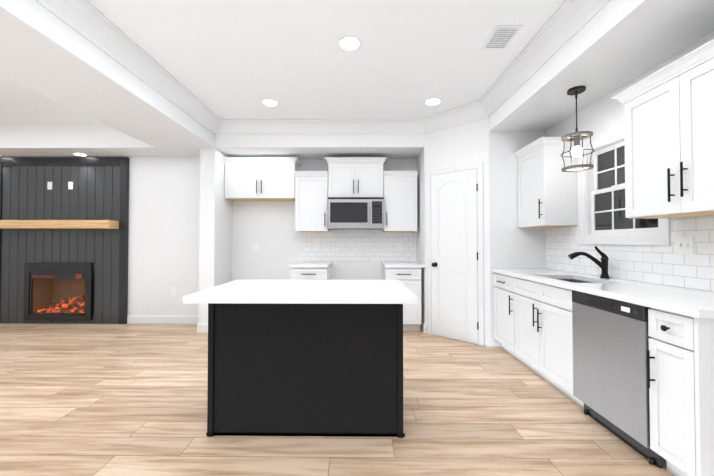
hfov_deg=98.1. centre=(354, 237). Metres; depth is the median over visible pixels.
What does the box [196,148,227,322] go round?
pillar
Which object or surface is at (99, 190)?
fireplace surround
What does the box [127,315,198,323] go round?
baseboard
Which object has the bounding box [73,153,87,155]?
recessed light
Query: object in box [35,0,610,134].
crown molding
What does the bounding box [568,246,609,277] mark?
faucet
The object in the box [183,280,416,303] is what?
island countertop
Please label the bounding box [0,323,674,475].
floor
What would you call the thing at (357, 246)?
wall tile
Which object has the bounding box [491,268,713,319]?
countertop
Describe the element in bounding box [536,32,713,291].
wall
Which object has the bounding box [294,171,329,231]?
upper cabinet
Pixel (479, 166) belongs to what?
door frame
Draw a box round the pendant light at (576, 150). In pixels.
[560,86,594,171]
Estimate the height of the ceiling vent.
0.010 m
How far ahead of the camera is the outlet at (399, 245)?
4.86 m
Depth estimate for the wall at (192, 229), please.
4.75 m
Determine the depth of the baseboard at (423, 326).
4.26 m
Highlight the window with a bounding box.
[577,125,670,245]
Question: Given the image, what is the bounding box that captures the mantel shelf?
[0,220,118,228]
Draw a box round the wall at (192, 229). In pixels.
[128,156,231,314]
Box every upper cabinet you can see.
[223,157,301,200]
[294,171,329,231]
[324,157,386,196]
[382,171,417,231]
[513,137,576,227]
[611,39,713,218]
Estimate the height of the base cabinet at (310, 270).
0.930 m
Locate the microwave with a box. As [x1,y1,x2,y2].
[328,197,383,228]
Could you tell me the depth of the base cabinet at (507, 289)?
3.23 m
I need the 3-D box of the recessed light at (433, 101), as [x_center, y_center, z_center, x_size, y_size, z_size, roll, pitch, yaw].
[0.916,-1.589,3.641,0.184,0.007,0.184,0,-1,1]
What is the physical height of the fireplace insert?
0.870 m
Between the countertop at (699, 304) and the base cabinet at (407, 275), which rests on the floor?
the base cabinet at (407, 275)
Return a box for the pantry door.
[431,168,478,343]
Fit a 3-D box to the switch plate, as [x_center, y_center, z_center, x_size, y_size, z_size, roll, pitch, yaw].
[2.221,0.054,2.093,0.014,0.118,0.118,0,-1,1]
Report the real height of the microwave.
0.453 m
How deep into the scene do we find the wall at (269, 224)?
4.88 m
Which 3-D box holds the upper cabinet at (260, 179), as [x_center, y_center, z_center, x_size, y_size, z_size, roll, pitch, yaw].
[-1.387,-0.869,4.727,1.094,0.594,0.368,0,-1,1]
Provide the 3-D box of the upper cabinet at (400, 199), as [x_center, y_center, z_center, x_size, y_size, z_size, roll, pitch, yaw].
[0.676,-0.525,4.701,0.496,0.884,0.368,0,-1,1]
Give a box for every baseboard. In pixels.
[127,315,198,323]
[196,321,207,331]
[420,319,426,332]
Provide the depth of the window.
2.79 m
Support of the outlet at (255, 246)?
attached to the wall at (269, 224)
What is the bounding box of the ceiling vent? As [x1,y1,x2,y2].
[481,25,522,49]
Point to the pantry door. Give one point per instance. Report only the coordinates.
(454, 279)
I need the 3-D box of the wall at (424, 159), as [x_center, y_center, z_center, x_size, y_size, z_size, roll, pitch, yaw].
[1.011,-0.134,4.563,0.100,2.890,0.610,0,-1,1]
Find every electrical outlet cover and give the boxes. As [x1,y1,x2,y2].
[47,182,51,189]
[68,182,72,188]
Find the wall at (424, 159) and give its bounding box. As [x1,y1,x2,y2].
[416,132,433,334]
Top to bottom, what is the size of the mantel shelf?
0.125 m
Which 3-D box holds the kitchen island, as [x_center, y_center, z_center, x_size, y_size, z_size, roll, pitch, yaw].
[-0.314,0.832,2.245,1.273,0.889,0.542,0,-1,1]
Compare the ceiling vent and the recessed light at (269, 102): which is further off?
the recessed light at (269, 102)
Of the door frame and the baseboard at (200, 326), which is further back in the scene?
the baseboard at (200, 326)
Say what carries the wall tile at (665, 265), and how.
attached to the wall at (606, 114)
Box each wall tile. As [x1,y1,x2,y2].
[298,230,415,261]
[545,216,713,291]
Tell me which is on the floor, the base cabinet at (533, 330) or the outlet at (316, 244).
the base cabinet at (533, 330)
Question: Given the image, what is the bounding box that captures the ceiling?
[0,0,713,158]
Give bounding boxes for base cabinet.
[289,262,331,279]
[381,262,424,330]
[493,272,582,356]
[515,300,583,407]
[647,308,713,475]
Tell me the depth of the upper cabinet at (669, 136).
1.86 m
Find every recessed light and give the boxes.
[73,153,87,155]
[262,99,277,105]
[339,36,360,50]
[425,98,440,104]
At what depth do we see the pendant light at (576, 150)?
2.63 m
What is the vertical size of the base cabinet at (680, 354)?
0.890 m
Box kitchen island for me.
[206,304,404,437]
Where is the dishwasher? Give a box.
[572,290,662,467]
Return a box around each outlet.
[170,287,174,294]
[253,243,257,249]
[314,241,318,248]
[397,242,401,249]
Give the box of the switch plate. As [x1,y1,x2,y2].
[675,236,693,253]
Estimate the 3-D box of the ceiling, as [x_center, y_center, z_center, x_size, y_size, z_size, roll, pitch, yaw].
[-2.603,-1.520,1.174,10.260,0.460,8.120,0,-1,1]
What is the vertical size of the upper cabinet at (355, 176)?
0.585 m
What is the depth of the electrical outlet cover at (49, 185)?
4.73 m
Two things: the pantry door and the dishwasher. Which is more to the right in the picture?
the dishwasher
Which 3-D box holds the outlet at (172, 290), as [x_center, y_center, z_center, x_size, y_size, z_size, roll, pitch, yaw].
[-2.778,0.824,4.726,0.072,0.118,0.008,0,-1,1]
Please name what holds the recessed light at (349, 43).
in the ceiling
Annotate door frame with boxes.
[427,162,483,346]
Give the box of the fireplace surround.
[0,157,128,323]
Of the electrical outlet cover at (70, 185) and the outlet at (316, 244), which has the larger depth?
the outlet at (316, 244)
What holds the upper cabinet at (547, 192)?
attached to the wall at (606, 114)
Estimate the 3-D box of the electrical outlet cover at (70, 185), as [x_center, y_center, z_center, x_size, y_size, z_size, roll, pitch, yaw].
[-4.338,-0.786,4.729,0.072,0.118,0.006,0,-1,1]
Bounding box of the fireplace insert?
[23,262,92,319]
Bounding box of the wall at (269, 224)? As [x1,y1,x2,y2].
[232,136,507,323]

